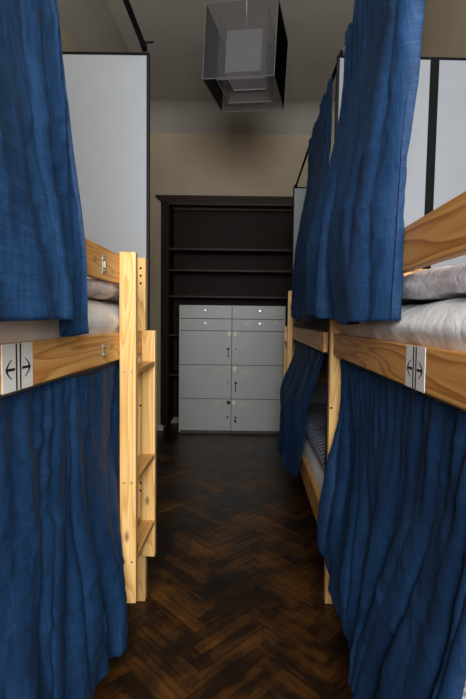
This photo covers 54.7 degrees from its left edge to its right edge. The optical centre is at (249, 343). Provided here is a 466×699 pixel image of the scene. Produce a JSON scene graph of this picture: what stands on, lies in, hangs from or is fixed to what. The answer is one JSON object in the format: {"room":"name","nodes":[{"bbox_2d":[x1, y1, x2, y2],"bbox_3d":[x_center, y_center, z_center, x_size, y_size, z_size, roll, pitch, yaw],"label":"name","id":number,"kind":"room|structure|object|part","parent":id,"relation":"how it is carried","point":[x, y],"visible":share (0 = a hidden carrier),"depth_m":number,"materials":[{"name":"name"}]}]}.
{"room":"dormitory","nodes":[
{"label":"dormitory","id":0,"kind":"room"},
{"bbox_2d":[59,20,78,51],"bbox_3d":[-1.533,-0.551,1.965,0.120,3.656,7.220,1,3,0],"label":"wall","id":1,"kind":"structure","parent":0,"point":[68,44],"depth_m":3.55,"materials":[{"name":"beige paint"}]},
{"bbox_2d":[92,423,352,698],"bbox_3d":[-0.175,1.280,2.333,2.856,0.005,7.872,1,3,0],"label":"floor","id":2,"kind":"structure","parent":0,"point":[234,606],"depth_m":2.35,"materials":[{"name":"brown wood"}]},
{"bbox_2d":[0,238,146,600],"bbox_3d":[-0.978,0.483,1.145,0.937,1.690,2.176,1,3,0],"label":"bunk bed","id":3,"kind":"object","parent":2,"relation":"on","point":[24,365],"visible":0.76,"depth_m":1.41,"materials":[{"name":"brown wood"}]},
{"bbox_2d":[0,299,119,342],"bbox_3d":[-0.921,-0.028,1.113,0.811,0.233,2.032,1,3,0],"label":"mattress","id":4,"kind":"object","parent":3,"relation":"on","point":[103,317],"visible":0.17,"depth_m":1.20,"materials":[{"name":"white fabric"}]},
{"bbox_2d":[87,278,118,298],"bbox_3d":[-0.901,-0.172,1.022,0.769,0.078,1.672,1,3,0],"label":"duvet","id":5,"kind":"object","parent":4,"relation":"on","point":[97,289],"visible":0.19,"depth_m":1.61,"materials":[{"name":"fabric"}]},
{"bbox_2d":[87,277,118,300],"bbox_3d":[-0.880,-0.257,1.990,0.740,0.135,0.247,1,3,0],"label":"pillow","id":6,"kind":"object","parent":4,"relation":"on","point":[116,285],"visible":0.05,"depth_m":1.92,"materials":[{"name":"fabric"}]},
{"bbox_2d":[0,362,127,698],"bbox_3d":[-0.509,0.656,1.133,0.121,1.088,1.614,1,3,0],"label":"curtain","id":7,"kind":"object","parent":3,"relation":"hanging from","point":[64,615],"visible":0.99,"depth_m":1.25,"materials":[{"name":"blue fabric"}]},
{"bbox_3d":[-0.529,0.044,1.124,0.030,0.105,2.079,1,3,0],"label":"rail","id":8,"kind":"part","parent":3,"relation":"part of","materials":[{"name":"brown wood"}]},
{"bbox_3d":[-0.525,-0.247,0.927,0.030,0.113,1.717,1,3,0],"label":"guard rail","id":9,"kind":"part","parent":3,"relation":"part of","materials":[{"name":"brown wood"}]},
{"bbox_2d":[119,252,156,602],"bbox_3d":[-0.484,0.337,1.979,0.064,1.408,0.399,1,3,0],"label":"ladder","id":10,"kind":"object","parent":3,"relation":"hanging from","point":[135,539],"visible":0.93,"depth_m":1.80,"materials":[{"name":"brown wood"}]},
{"bbox_3d":[-0.551,0.433,2.208,0.085,1.690,0.046,1,3,0],"label":"corner post","id":11,"kind":"part","parent":3,"relation":"part of","materials":[{"name":"brown wood"}]},
{"bbox_2d":[21,51,149,513],"bbox_3d":[-0.979,-0.065,2.227,0.961,2.664,0.024,1,3,0],"label":"screen","id":12,"kind":"object","parent":2,"relation":"on","point":[108,93],"visible":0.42,"depth_m":2.17,"materials":[{"name":"white laminate"}]},
{"bbox_2d":[123,0,153,51],"bbox_3d":[-0.495,-1.308,0.292,0.066,0.061,3.720,1,3,0],"label":"curtain rod","id":13,"kind":"object","parent":12,"relation":"attached to","point":[143,44],"visible":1,"depth_m":1.97,"materials":[{"name":"black metal"}]},
{"bbox_2d":[0,0,88,336],"bbox_3d":[-0.450,-0.669,0.707,0.123,1.349,0.970,1,3,0],"label":"curtain","id":14,"kind":"object","parent":13,"relation":"hanging from","point":[43,259],"visible":1,"depth_m":0.96,"materials":[{"name":"blue fabric"}]},
{"bbox_3d":[-0.503,-1.307,0.282,0.025,0.025,3.700,1,3,0],"label":"rod","id":15,"kind":"part","parent":13,"relation":"part of","materials":[{"name":"black metal"}]},
{"bbox_2d":[179,305,285,433],"bbox_3d":[-0.223,0.323,5.519,1.294,1.572,0.108,1,3,0],"label":"cabinet","id":16,"kind":"object","parent":2,"relation":"on","point":[231,358],"visible":0.94,"depth_m":5.49,"materials":[{"name":"grey metal"}]},
{"bbox_3d":[-0.555,0.872,5.533,0.637,0.388,0.019,1,3,0],"label":"door","id":17,"kind":"part","parent":16,"relation":"part of","materials":[{"name":"grey metal"}]},
{"bbox_3d":[-0.550,0.466,5.512,0.637,0.411,0.019,1,3,0],"label":"door","id":18,"kind":"part","parent":16,"relation":"part of","materials":[{"name":"grey metal"}]},
{"bbox_3d":[-0.541,-0.230,5.475,0.637,0.140,0.019,1,3,0],"label":"drawer","id":19,"kind":"part","parent":16,"relation":"part of","materials":[{"name":"grey metal"}]},
{"bbox_3d":[-0.539,-0.384,5.467,0.637,0.153,0.019,1,3,0],"label":"drawer","id":20,"kind":"part","parent":16,"relation":"part of","materials":[{"name":"grey metal"}]},
{"bbox_3d":[-0.545,0.050,5.490,0.637,0.408,0.019,1,3,0],"label":"door","id":21,"kind":"part","parent":16,"relation":"part of","materials":[{"name":"grey metal"}]},
{"bbox_3d":[0.092,0.880,5.533,0.643,0.388,0.019,1,3,0],"label":"door","id":22,"kind":"part","parent":16,"relation":"part of","materials":[{"name":"grey metal"}]},
{"bbox_3d":[0.097,0.474,5.512,0.643,0.411,0.019,1,3,0],"label":"door","id":23,"kind":"part","parent":16,"relation":"part of","materials":[{"name":"grey metal"}]},
{"bbox_3d":[0.102,0.059,5.490,0.643,0.408,0.019,1,3,0],"label":"door","id":24,"kind":"part","parent":16,"relation":"part of","materials":[{"name":"grey metal"}]},
{"bbox_3d":[0.106,-0.222,5.475,0.643,0.140,0.019,1,3,0],"label":"drawer","id":25,"kind":"part","parent":16,"relation":"part of","materials":[{"name":"grey metal"}]},
{"bbox_3d":[0.108,-0.375,5.467,0.643,0.153,0.019,1,3,0],"label":"drawer","id":26,"kind":"part","parent":16,"relation":"part of","materials":[{"name":"grey metal"}]},
{"bbox_2d":[291,187,327,403],"bbox_3d":[0.808,-0.175,4.463,0.808,2.696,0.024,1,3,0],"label":"screen","id":27,"kind":"object","parent":2,"relation":"on","point":[320,390],"visible":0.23,"depth_m":4.41,"materials":[{"name":"white laminate"}]},
{"bbox_2d":[294,50,342,187],"bbox_3d":[0.444,-1.470,3.282,0.030,0.027,2.220,1,3,0],"label":"curtain rod","id":28,"kind":"object","parent":27,"relation":"attached to","point":[341,51],"visible":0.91,"depth_m":3.57,"materials":[{"name":"black metal"}]},
{"bbox_2d":[291,74,332,321],"bbox_3d":[0.365,-0.788,2.852,0.133,1.296,1.168,1,3,0],"label":"curtain","id":29,"kind":"object","parent":28,"relation":"hanging from","point":[319,147],"visible":0.84,"depth_m":2.78,"materials":[{"name":"blue fabric"}]},
{"bbox_2d":[292,318,327,521],"bbox_3d":[0.776,0.389,3.379,0.818,1.690,2.171,1,3,0],"label":"bunk bed","id":30,"kind":"object","parent":2,"relation":"on","point":[318,340],"visible":0.06,"depth_m":2.82,"materials":[{"name":"brown wood"}]},
{"bbox_2d":[283,291,292,377],"bbox_3d":[0.351,0.231,4.208,0.045,1.408,0.403,1,3,0],"label":"ladder","id":31,"kind":"object","parent":30,"relation":"attached to","point":[288,330],"visible":0.3,"depth_m":4.00,"materials":[{"name":"brown wood"}]},
{"bbox_3d":[0.398,0.328,4.440,0.060,1.690,0.046,1,3,0],"label":"corner post","id":32,"kind":"part","parent":30,"relation":"part of","materials":[{"name":"brown wood"}]},
{"bbox_2d":[277,341,323,476],"bbox_3d":[0.326,0.509,3.239,0.172,0.987,1.451,1,3,0],"label":"curtain","id":33,"kind":"object","parent":30,"relation":"hanging from","point":[299,381],"visible":1,"depth_m":3.23,"materials":[{"name":"blue fabric"}]},
{"bbox_3d":[0.386,0.870,3.407,0.034,0.147,2.074,1,3,0],"label":"rail","id":34,"kind":"part","parent":30,"relation":"part of","materials":[{"name":"brown wood"}]},
{"bbox_3d":[0.394,-0.061,3.358,0.030,0.105,2.074,1,3,0],"label":"rail","id":35,"kind":"part","parent":30,"relation":"part of","materials":[{"name":"brown wood"}]},
{"bbox_2d":[294,317,328,331],"bbox_3d":[0.751,-0.103,3.313,0.693,0.198,1.976,1,3,0],"label":"mattress","id":36,"kind":"object","parent":30,"relation":"on","point":[318,324],"visible":0.09,"depth_m":2.92,"materials":[{"name":"fabric"}]},
{"bbox_2d":[303,435,323,493],"bbox_3d":[0.738,0.797,3.361,0.694,0.240,1.975,1,3,0],"label":"mattress","id":37,"kind":"object","parent":30,"relation":"on","point":[317,471],"visible":0.02,"depth_m":2.87,"materials":[{"name":"white fabric"}]},
{"bbox_2d":[306,404,325,470],"bbox_3d":[0.738,0.624,3.206,0.702,0.123,1.668,1,3,0],"label":"quilt","id":38,"kind":"object","parent":37,"relation":"on","point":[316,413],"visible":0.23,"depth_m":3.08,"materials":[{"name":"fabric"}]},
{"bbox_2d":[324,191,465,603],"bbox_3d":[0.782,0.506,1.145,0.802,1.690,2.176,1,3,0],"label":"bunk bed","id":39,"kind":"object","parent":2,"relation":"on","point":[438,236],"visible":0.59,"depth_m":1.07,"materials":[{"name":"brown wood"}]},
{"bbox_3d":[0.412,0.445,2.208,0.060,1.690,0.046,1,3,0],"label":"corner post","id":40,"kind":"part","parent":39,"relation":"part of","materials":[{"name":"brown wood"}]},
{"bbox_2d":[317,359,465,698],"bbox_3d":[0.372,0.611,1.465,0.134,1.005,1.382,1,3,0],"label":"curtain","id":41,"kind":"object","parent":39,"relation":"hanging from","point":[391,521],"visible":1,"depth_m":1.22,"materials":[{"name":"blue fabric"}]},
{"bbox_3d":[0.414,0.056,1.124,0.030,0.105,2.079,1,3,0],"label":"rail","id":42,"kind":"part","parent":39,"relation":"part of","materials":[{"name":"orange wood"}]},
{"bbox_2d":[339,298,465,351],"bbox_3d":[0.751,0.002,1.115,0.706,0.226,2.047,1,3,0],"label":"mattress","id":43,"kind":"object","parent":39,"relation":"on","point":[440,324],"visible":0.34,"depth_m":1.06,"materials":[{"name":"white fabric"}]},
{"bbox_2d":[401,263,465,305],"bbox_3d":[0.760,-0.147,1.117,0.687,0.092,1.963,1,3,0],"label":"duvet","id":44,"kind":"object","parent":43,"relation":"on","point":[427,286],"visible":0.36,"depth_m":1.08,"materials":[{"name":"fabric"}]},
{"bbox_3d":[0.418,-0.244,1.101,0.030,0.113,2.065,1,3,0],"label":"guard rail","id":45,"kind":"part","parent":39,"relation":"part of","materials":[{"name":"orange wood"}]},
{"bbox_3d":[0.757,0.954,1.164,0.653,0.161,2.030,1,3,0],"label":"mattress","id":46,"kind":"object","parent":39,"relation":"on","visible":0},
{"bbox_2d":[462,682,465,698],"bbox_3d":[0.750,0.831,0.954,0.672,0.114,1.584,1,3,0],"label":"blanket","id":47,"kind":"object","parent":46,"relation":"on","point":[464,691],"visible":0.02,"depth_m":1.00,"materials":[{"name":"fabric"}]},
{"bbox_2d":[324,55,465,472],"bbox_3d":[0.795,-0.041,2.227,0.812,2.661,0.024,1,3,0],"label":"screen","id":48,"kind":"object","parent":2,"relation":"on","point":[436,156],"visible":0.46,"depth_m":2.17,"materials":[{"name":"white laminate"}]},
{"bbox_3d":[0.623,-0.243,2.217,0.433,2.240,0.016,1,3,0],"label":"panel","id":49,"kind":"part","parent":48,"relation":"part of","materials":[{"name":"white laminate"}]},
{"bbox_3d":[1.037,-0.234,2.217,0.311,2.240,0.016,1,3,0],"label":"panel","id":50,"kind":"part","parent":48,"relation":"part of","materials":[{"name":"white laminate"}]},
{"bbox_3d":[0.455,-1.291,0.283,0.058,0.058,3.701,1,3,0],"label":"curtain rod","id":51,"kind":"object","parent":48,"relation":"attached to","visible":0},
{"bbox_2d":[305,0,424,324],"bbox_3d":[0.357,-0.722,1.595,0.182,1.306,1.117,1,3,0],"label":"curtain","id":52,"kind":"object","parent":51,"relation":"hanging from","point":[354,274],"visible":1,"depth_m":1.30,"materials":[{"name":"blue fabric"}]},
{"bbox_2d":[107,0,354,99],"bbox_3d":[-0.095,-2.697,2.052,2.940,0.100,7.620,1,3,0],"label":"ceiling","id":53,"kind":"structure","parent":0,"point":[315,29],"depth_m":4.04,"materials":[{"name":"white paint"}]},
{"bbox_2d":[202,0,287,111],"bbox_3d":[-0.016,-2.258,3.274,0.528,0.904,0.506,1,3,12],"label":"pendant lamp","id":54,"kind":"object","parent":53,"relation":"hanging from","point":[245,66],"visible":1,"depth_m":3.19,"materials":[{"name":"glass"}]},
{"bbox_3d":[-0.004,-2.305,3.269,0.502,0.054,0.503,1,3,12],"label":"frame","id":55,"kind":"part","parent":54,"relation":"part of","materials":[{"name":"clear glass"}]},
{"bbox_3d":[-0.031,-1.851,3.297,0.349,0.022,0.349,1,3,12],"label":"frame","id":56,"kind":"part","parent":54,"relation":"part of","materials":[{"name":"grey metal"}]},
{"bbox_2d":[226,70,265,89],"bbox_3d":[-0.026,-1.927,3.293,0.256,0.015,0.256,1,3,12],"label":"diffuser","id":57,"kind":"object","parent":54,"relation":"attached to","point":[254,83],"depth_m":3.29,"materials":[{"name":"white fabric"}]},
{"bbox_3d":[-0.018,-2.062,3.284,0.269,0.296,0.256,1,3,12],"label":"lamp shade","id":58,"kind":"part","parent":54,"relation":"part of","materials":[{"name":"white fabric"}]},
{"bbox_2d":[150,133,333,423],"bbox_3d":[-0.120,-0.736,5.830,2.940,3.656,0.520,1,3,0],"label":"wall","id":59,"kind":"structure","parent":0,"point":[180,163],"depth_m":5.50,"materials":[{"name":"beige paint"}]},
{"bbox_2d":[156,424,166,429],"bbox_3d":[-0.144,1.056,5.850,2.670,0.075,0.406,1,3,0],"label":"baseboard","id":60,"kind":"structure","parent":59,"relation":"attached to","point":[158,426],"depth_m":5.65,"materials":[{"name":"white paint"}]},
{"bbox_2d":[155,195,292,424],"bbox_3d":[-0.211,-0.386,5.710,1.889,2.812,0.455,1,3,0],"label":"bookcase","id":61,"kind":"object","parent":59,"relation":"attached to","point":[209,257],"visible":0.48,"depth_m":5.86,"materials":[{"name":"brown wood"}]},
{"bbox_3d":[-1.050,-0.364,5.739,0.100,2.744,0.401,1,3,0],"label":"panel","id":62,"kind":"part","parent":61,"relation":"part of","materials":[{"name":"brown wood"}]},
{"bbox_3d":[-0.222,0.394,5.788,1.583,0.026,0.338,1,3,0],"label":"shelf","id":63,"kind":"part","parent":61,"relation":"part of","materials":[{"name":"brown wood"}]},
{"bbox_3d":[-0.194,-1.747,5.462,1.889,0.068,0.102,1,3,0],"label":"cornice","id":64,"kind":"part","parent":61,"relation":"part of","materials":[{"name":"brown wood"}]},
{"bbox_3d":[-0.209,-0.585,5.736,1.583,0.026,0.338,1,3,0],"label":"shelf","id":65,"kind":"part","parent":61,"relation":"part of","materials":[{"name":"brown wood"}]},
{"bbox_3d":[-0.205,-0.907,5.720,1.583,0.026,0.338,1,3,0],"label":"shelf","id":66,"kind":"part","parent":61,"relation":"part of","materials":[{"name":"brown wood"}]},
{"bbox_3d":[-0.201,-1.166,5.706,1.583,0.026,0.338,1,3,0],"label":"shelf","id":67,"kind":"part","parent":61,"relation":"part of","materials":[{"name":"brown wood"}]},
{"bbox_3d":[-0.194,-1.699,5.491,1.575,0.030,0.026,1,3,0],"label":"head rail","id":68,"kind":"part","parent":61,"relation":"part of","materials":[{"name":"brown wood"}]},
{"bbox_2d":[421,0,465,57],"bbox_3d":[1.287,-0.515,1.965,0.120,3.656,7.220,1,3,0],"label":"wall","id":69,"kind":"structure","parent":0,"point":[444,23],"depth_m":2.88,"materials":[{"name":"beige paint"}]},
{"bbox_2d":[57,0,427,134],"bbox_3d":[-0.098,-2.501,1.922,2.700,0.279,7.100,1,3,0],"label":"trim","id":70,"kind":"structure","parent":69,"relation":"attached to","point":[92,26],"depth_m":5.31,"materials":[{"name":"paint"}]}
]}

